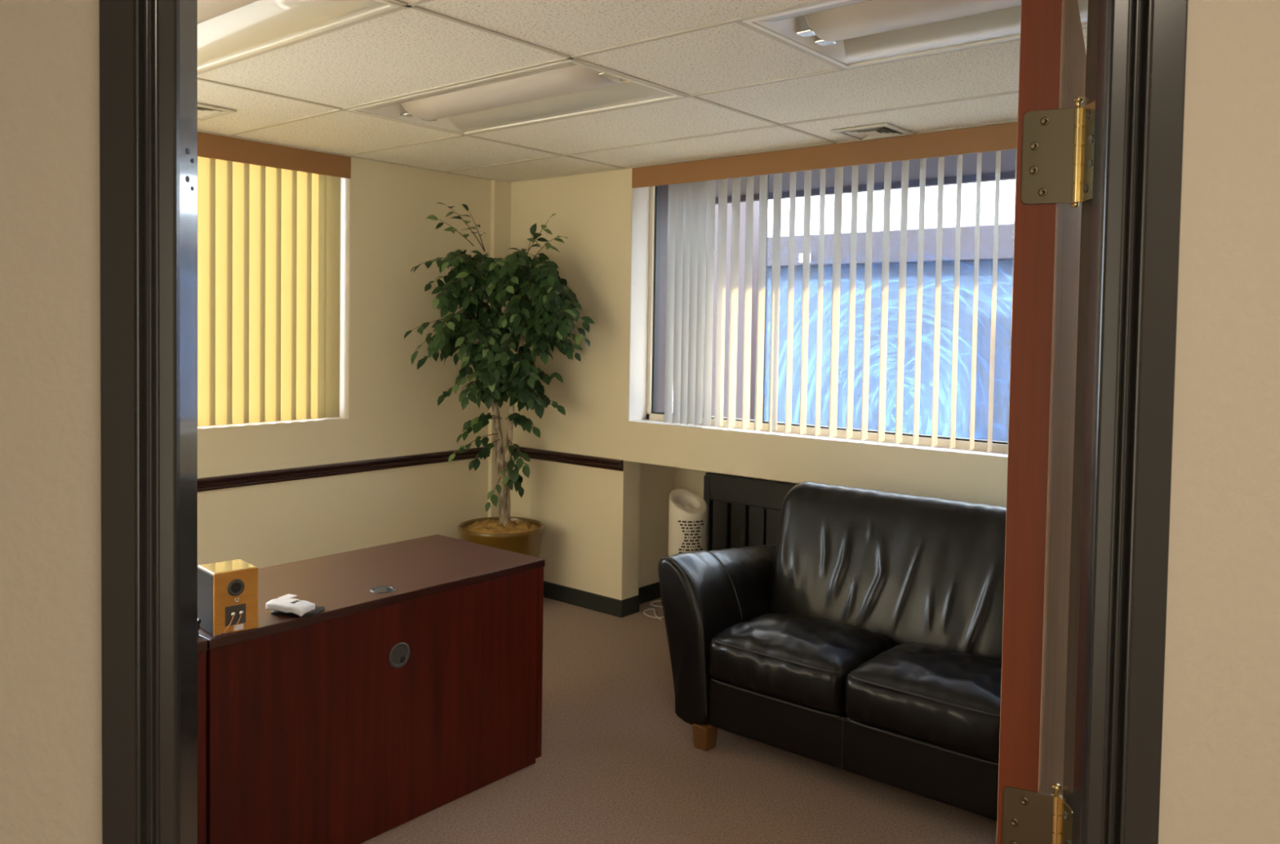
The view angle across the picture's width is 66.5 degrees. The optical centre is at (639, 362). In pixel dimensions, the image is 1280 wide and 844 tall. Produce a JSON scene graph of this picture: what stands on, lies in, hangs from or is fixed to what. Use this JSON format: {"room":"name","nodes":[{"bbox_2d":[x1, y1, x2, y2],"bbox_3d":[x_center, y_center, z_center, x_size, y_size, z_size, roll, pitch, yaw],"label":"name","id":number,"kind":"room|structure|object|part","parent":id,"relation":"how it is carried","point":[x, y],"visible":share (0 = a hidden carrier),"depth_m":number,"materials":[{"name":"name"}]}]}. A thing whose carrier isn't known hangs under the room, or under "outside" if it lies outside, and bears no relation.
{"room":"office hallway","nodes":[
{"label":"office hallway","id":0,"kind":"room"},
{"bbox_2d":[197,131,511,568],"bbox_3d":[-1.975,0.031,4.393,0.230,2.620,3.926,3,3,40],"label":"wall","id":1,"kind":"structure","parent":0,"point":[394,411],"depth_m":5.04,"materials":[{"name":"beige paint"}]},
{"bbox_2d":[197,156,351,430],"bbox_3d":[-2.281,-0.355,4.018,0.189,1.320,2.382,3,3,40],"label":"window","id":2,"kind":"structure","parent":1,"relation":"in","point":[344,182],"depth_m":4.89,"materials":[{"name":"white paint"}]},
{"bbox_2d":[197,131,351,426],"bbox_3d":[-2.238,-0.353,3.983,0.088,1.296,2.380,3,3,40],"label":"vertical blind","id":3,"kind":"object","parent":2,"relation":"attached to","point":[268,215],"visible":0.73,"depth_m":4.59,"materials":[{"name":"yellow fabric"}]},
{"bbox_2d":[197,447,490,491],"bbox_3d":[-1.981,0.541,4.262,0.022,0.058,3.500,3,3,40],"label":"chair rail","id":4,"kind":"object","parent":1,"relation":"attached to","point":[210,483],"visible":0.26,"depth_m":4.79,"materials":[{"name":"black wood"}]},
{"bbox_2d":[0,0,1279,843],"bbox_3d":[-0.003,0.177,1.146,3.400,2.620,0.078,1,2,0],"label":"wall","id":5,"kind":"structure","parent":0,"point":[1220,764],"depth_m":1.10,"materials":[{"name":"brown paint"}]},
{"bbox_2d":[98,0,1188,843],"bbox_3d":[-0.009,0.417,1.146,1.193,2.140,0.107,1,2,0],"label":"door frame","id":6,"kind":"structure","parent":5,"relation":"attached to","point":[1135,64],"depth_m":1.09,"materials":[{"name":"black metal"}]},
{"bbox_3d":[-0.565,0.410,1.104,0.081,2.140,0.023,1,2,0],"label":"casing","id":7,"kind":"part","parent":6,"relation":"part of","materials":[{"name":"black metal"}]},
{"bbox_2d":[996,0,1095,843],"bbox_3d":[0.728,0.460,1.651,0.116,2.018,1.059,2,2,27],"label":"door","id":8,"kind":"structure","parent":6,"relation":"attached to","point":[1055,157],"depth_m":1.22,"materials":[{"name":"brown wood"}]},
{"bbox_3d":[0.486,0.593,1.226,0.059,0.114,0.003,2,2,27],"label":"plate","id":9,"kind":"part","parent":8,"relation":"part of","materials":[{"name":"gold metal"}]},
{"bbox_3d":[0.499,-0.252,1.196,0.059,0.114,0.003,2,2,27],"label":"plate","id":10,"kind":"part","parent":8,"relation":"part of","materials":[{"name":"gold metal"}]},
{"bbox_3d":[0.519,0.595,1.191,0.002,0.114,0.047,1,2,0],"label":"jamb plate","id":11,"kind":"part","parent":8,"relation":"part of","materials":[{"name":"gold metal"}]},
{"bbox_3d":[0.532,-0.250,1.161,0.002,0.114,0.047,1,2,0],"label":"jamb plate","id":12,"kind":"part","parent":8,"relation":"part of","materials":[{"name":"gold metal"}]},
{"bbox_3d":[0.547,0.428,1.104,0.081,2.140,0.023,1,2,0],"label":"casing","id":13,"kind":"part","parent":6,"relation":"part of","materials":[{"name":"black metal"}]},
{"bbox_2d":[197,0,1087,182],"bbox_3d":[-0.257,-0.943,2.880,4.335,0.020,3.626,3,3,40],"label":"ceiling","id":14,"kind":"structure","parent":0,"point":[746,89],"depth_m":3.33,"materials":[{"name":"tile"}]},
{"bbox_2d":[197,102,236,120],"bbox_3d":[-1.778,-0.989,3.813,0.280,0.010,0.280,3,3,40],"label":"ceiling vent","id":15,"kind":"object","parent":14,"relation":"in","point":[205,112],"visible":0.44,"depth_m":3.84,"materials":[{"name":"silver metal"}]},
{"bbox_2d":[197,0,401,71],"bbox_3d":[-1.265,-1.004,2.690,1.196,0.127,0.586,3,3,40],"label":"ceiling light","id":16,"kind":"object","parent":14,"relation":"attached to","point":[228,30],"visible":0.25,"depth_m":2.74,"materials":[{"name":"white plastic"}]},
{"bbox_2d":[347,59,684,134],"bbox_3d":[-0.486,-1.025,3.628,1.196,0.127,0.586,3,3,40],"label":"ceiling light","id":17,"kind":"object","parent":14,"relation":"attached to","point":[567,88],"visible":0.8,"depth_m":3.63,"materials":[{"name":"white plastic"}]},
{"bbox_2d":[831,123,914,141],"bbox_3d":[0.964,-0.954,4.046,0.252,0.010,0.252,3,3,40],"label":"ceiling vent","id":18,"kind":"object","parent":14,"relation":"in","point":[877,131],"visible":1,"depth_m":4.04,"materials":[{"name":"silver metal"}]},
{"bbox_3d":[0.964,-0.950,4.046,0.055,0.003,0.055,3,3,40],"label":"plate","id":19,"kind":"part","parent":18,"relation":"part of","materials":[{"name":"silver metal"}]},
{"bbox_2d":[742,0,1088,68],"bbox_3d":[0.922,-0.961,2.461,1.196,0.127,0.586,3,3,40],"label":"ceiling light","id":20,"kind":"object","parent":14,"relation":"attached to","point":[846,33],"visible":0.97,"depth_m":2.70,"materials":[{"name":"white plastic"}]},
{"bbox_2d":[656,184,668,412],"bbox_3d":[-0.273,0.161,6.014,0.920,2.900,0.300,3,3,40],"label":"wall pier","id":21,"kind":"object","parent":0,"point":[664,188],"depth_m":5.75,"materials":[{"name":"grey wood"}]},
{"bbox_2d":[360,597,996,843],"bbox_3d":[-0.117,1.530,1.040,7.800,0.080,7.800,3,3,40],"label":"floor","id":22,"kind":"structure","parent":0,"point":[617,764],"depth_m":3.25,"materials":[{"name":"carpet"}]},
{"bbox_2d":[197,617,207,843],"bbox_3d":[-1.609,1.039,2.335,0.588,0.762,0.904,3,3,40],"label":"desk","id":23,"kind":"object","parent":22,"relation":"on","point":[202,643],"depth_m":2.48,"materials":[{"name":"brown wood"}]},
{"bbox_3d":[-1.165,0.680,2.491,0.079,0.042,0.085,3,3,40],"label":"cable coil","id":24,"kind":"part","parent":23,"relation":"part of","materials":[{"name":"plastic"}]},
{"bbox_2d":[198,534,545,843],"bbox_3d":[-0.943,1.041,3.138,0.588,0.723,1.195,3,3,40],"label":"desk","id":25,"kind":"object","parent":22,"relation":"on","point":[415,689],"visible":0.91,"depth_m":2.92,"materials":[{"name":"brown wood"}]},
{"bbox_2d":[197,559,257,636],"bbox_3d":[-1.085,0.619,2.576,0.116,0.162,0.133,-1,3,-43],"label":"loudspeaker","id":26,"kind":"object","parent":25,"relation":"on","point":[227,589],"visible":0.99,"depth_m":2.54,"materials":[{"name":"brown wood"}]},
{"bbox_2d":[213,614,241,638],"bbox_3d":[-1.063,0.706,2.512,0.077,0.104,0.012,-1,3,-39],"label":"wire","id":27,"kind":"object","parent":26,"relation":"attached to","point":[216,636],"visible":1,"depth_m":2.51,"materials":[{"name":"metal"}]},
{"bbox_3d":[-1.090,0.540,2.579,0.114,0.006,0.115,-1,3,-43],"label":"panel","id":28,"kind":"part","parent":26,"relation":"part of","materials":[{"name":"beige"}]},
{"bbox_3d":[-1.052,0.651,2.525,0.012,0.012,0.010,-1,3,-43],"label":"binding post","id":29,"kind":"part","parent":26,"relation":"part of","materials":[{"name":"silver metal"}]},
{"bbox_3d":[-1.050,0.655,2.535,0.053,0.051,0.003,-1,3,-43],"label":"terminal plate","id":30,"kind":"part","parent":26,"relation":"part of","materials":[{"name":"grey plastic"}]},
{"bbox_3d":[-1.051,0.621,2.539,0.114,0.161,0.006,-1,3,-43],"label":"panel","id":31,"kind":"part","parent":26,"relation":"part of","materials":[{"name":"brown wood"}]},
{"bbox_2d":[271,606,324,616],"bbox_3d":[-0.956,0.692,2.729,0.125,0.009,0.075,1,2,5],"label":"pouch","id":32,"kind":"object","parent":25,"relation":"on","point":[317,609],"visible":0.39,"depth_m":2.70,"materials":[{"name":"black"}]},
{"bbox_2d":[265,594,315,616],"bbox_3d":[-0.960,0.672,2.713,0.124,0.028,0.091,2,2,22],"label":"packet","id":33,"kind":"object","parent":32,"relation":"on","point":[285,603],"visible":1,"depth_m":2.68,"materials":[{"name":"white plastic"}]},
{"bbox_3d":[-0.570,1.036,3.586,0.578,0.669,0.025,3,3,40],"label":"panel","id":34,"kind":"part","parent":25,"relation":"part of","materials":[{"name":"brown wood"}]},
{"bbox_2d":[404,202,594,557],"bbox_3d":[-0.685,0.276,5.059,0.790,2.124,0.744,3,3,40],"label":"potted tree","id":35,"kind":"object","parent":22,"relation":"on","point":[540,310],"visible":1,"depth_m":5.07,"materials":[{"name":"green plant"}]},
{"bbox_3d":[-0.752,1.103,5.276,0.464,0.454,0.464,3,3,40],"label":"pot","id":36,"kind":"part","parent":35,"relation":"part of","materials":[{"name":"ceramic"}]},
{"bbox_2d":[643,600,664,619],"bbox_3d":[0.176,1.331,5.316,0.418,0.024,0.331,-1,3,-36],"label":"power cord","id":37,"kind":"object","parent":22,"relation":"on","point":[660,600],"visible":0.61,"depth_m":5.26,"materials":[{"name":"grey plastic"}]},
{"bbox_2d":[668,488,707,555],"bbox_3d":[0.243,1.007,5.000,0.197,0.697,0.196,3,3,40],"label":"air purifier","id":38,"kind":"object","parent":22,"relation":"on","point":[687,513],"visible":0.48,"depth_m":4.92,"materials":[{"name":"beige plastic"}]},
{"bbox_3d":[0.247,0.712,4.990,0.180,0.102,0.180,3,3,40],"label":"dish","id":39,"kind":"part","parent":38,"relation":"part of","materials":[{"name":"beige plastic"}]},
{"bbox_2d":[678,520,703,553],"bbox_3d":[0.255,0.997,4.916,0.132,0.404,0.027,1,2,-8],"label":"grille","id":40,"kind":"object","parent":38,"relation":"attached to","point":[691,532],"depth_m":4.90,"materials":[{"name":"black"}]},
{"bbox_2d":[703,472,797,551],"bbox_3d":[0.623,0.984,5.133,0.690,0.745,0.050,3,3,40],"label":"slatted panel","id":41,"kind":"object","parent":22,"relation":"on","point":[743,511],"visible":0.4,"depth_m":5.19,"materials":[{"name":"grey wood"}]},
{"bbox_3d":[0.370,0.980,5.336,0.040,0.730,0.040,3,3,40],"label":"post","id":42,"kind":"part","parent":41,"relation":"part of","materials":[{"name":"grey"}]},
{"bbox_3d":[0.626,0.684,5.120,0.680,0.145,0.035,3,3,40],"label":"rail","id":43,"kind":"part","parent":41,"relation":"part of","materials":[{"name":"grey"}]},
{"bbox_2d":[657,481,1006,821],"bbox_3d":[0.924,0.969,3.502,1.546,0.900,0.884,3,3,40],"label":"sofa","id":44,"kind":"object","parent":22,"relation":"on","point":[866,641],"visible":0.8,"depth_m":3.47,"materials":[{"name":"black leather"}]},
{"bbox_3d":[0.239,1.362,3.569,0.067,0.088,0.075,3,3,40],"label":"leg","id":45,"kind":"part","parent":44,"relation":"part of","materials":[{"name":"brown wood"}]},
{"bbox_3d":[0.416,1.025,3.918,0.237,0.603,0.834,3,3,40],"label":"armrest","id":46,"kind":"part","parent":44,"relation":"part of","materials":[{"name":"black leather"}]},
{"bbox_2d":[709,613,897,715],"bbox_3d":[0.589,1.052,3.529,0.540,0.205,0.494,3,3,40],"label":"seat cushion","id":47,"kind":"object","parent":44,"relation":"on","point":[801,662],"depth_m":3.40,"materials":[{"name":"black leather"}]},
{"bbox_3d":[1.075,0.905,3.681,1.246,0.780,0.414,3,3,40],"label":"backrest","id":48,"kind":"part","parent":44,"relation":"part of","materials":[{"name":"black leather"}]},
{"bbox_2d":[845,642,1001,763],"bbox_3d":[1.008,1.072,3.182,0.540,0.204,0.493,3,3,40],"label":"seat cushion","id":49,"kind":"object","parent":44,"relation":"on","point":[943,698],"depth_m":3.05,"materials":[{"name":"black leather"}]},
{"bbox_2d":[508,121,1017,599],"bbox_3d":[1.127,0.075,4.526,4.435,2.620,0.639,3,3,40],"label":"wall","id":50,"kind":"structure","parent":0,"point":[606,531],"depth_m":5.22,"materials":[{"name":"beige paint"}]},
{"bbox_2d":[505,445,623,471],"bbox_3d":[-0.435,0.526,5.403,0.886,0.058,0.022,3,3,40],"label":"chair rail","id":51,"kind":"object","parent":50,"relation":"attached to","point":[537,454],"visible":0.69,"depth_m":5.34,"materials":[{"name":"black wood"}]},
{"bbox_2d":[543,581,661,617],"bbox_3d":[0.686,1.322,4.862,3.355,0.090,0.567,3,3,40],"label":"baseboard","id":52,"kind":"structure","parent":50,"relation":"attached to","point":[603,604],"depth_m":5.33,"materials":[{"name":"grey rubber"}]},
{"bbox_2d":[628,174,1012,457],"bbox_3d":[1.165,-0.302,4.204,2.990,1.330,0.203,3,3,40],"label":"window","id":53,"kind":"structure","parent":50,"relation":"in","point":[646,201],"depth_m":5.10,"materials":[{"name":"beige plastic"}]},
{"bbox_2d":[631,122,1017,454],"bbox_3d":[1.130,-0.302,4.161,2.988,1.304,0.103,3,3,40],"label":"vertical blind","id":54,"kind":"object","parent":53,"relation":"attached to","point":[690,207],"visible":0.66,"depth_m":4.50,"materials":[{"name":"white plastic"}]},
{"bbox_3d":[1.479,-0.292,4.043,2.262,1.270,0.001,3,3,40],"label":"pane","id":55,"kind":"part","parent":53,"relation":"part of","materials":[{"name":"glass"}]},
{"label":"outside","id":56,"kind":"structure","parent":0,"visible":0},
{"bbox_3d":[1.756,1.723,3.780,30.000,0.100,24.000,3,3,40],"label":"ground","id":57,"kind":"structure","parent":56,"visible":0},
{"bbox_2d":[702,200,759,419],"bbox_3d":[0.718,-0.147,8.791,0.900,3.250,0.350,3,3,40],"label":"porch post","id":58,"kind":"object","parent":57,"relation":"on","point":[756,204],"visible":0.02,"depth_m":8.51,"materials":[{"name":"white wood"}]},
{"bbox_2d":[764,223,1013,441],"bbox_3d":[8.809,0.324,5.784,18.200,2.780,2.260,3,3,40],"label":"building","id":59,"kind":"structure","parent":57,"relation":"on","point":[1006,231],"depth_m":9.65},
{"bbox_2d":[799,253,810,262],"bbox_3d":[1.724,-1.092,10.204,0.100,0.090,0.060,3,3,40],"label":"wall lamp","id":60,"kind":"object","parent":59,"relation":"attached to","point":[800,255],"depth_m":10.20,"materials":[{"name":"white plastic"}]},
{"bbox_3d":[-0.095,-1.188,0.800,7.850,0.130,7.750,3,3,40],"label":"roof","id":61,"kind":"structure","parent":0,"visible":0},
{"bbox_2d":[706,148,1016,204],"bbox_3d":[3.417,-1.025,3.282,11.000,0.260,1.270,3,3,40],"label":"roof eave","id":62,"kind":"object","parent":61,"relation":"attached to","point":[1007,172],"depth_m":5.38,"materials":[{"name":"paint"}]}
]}

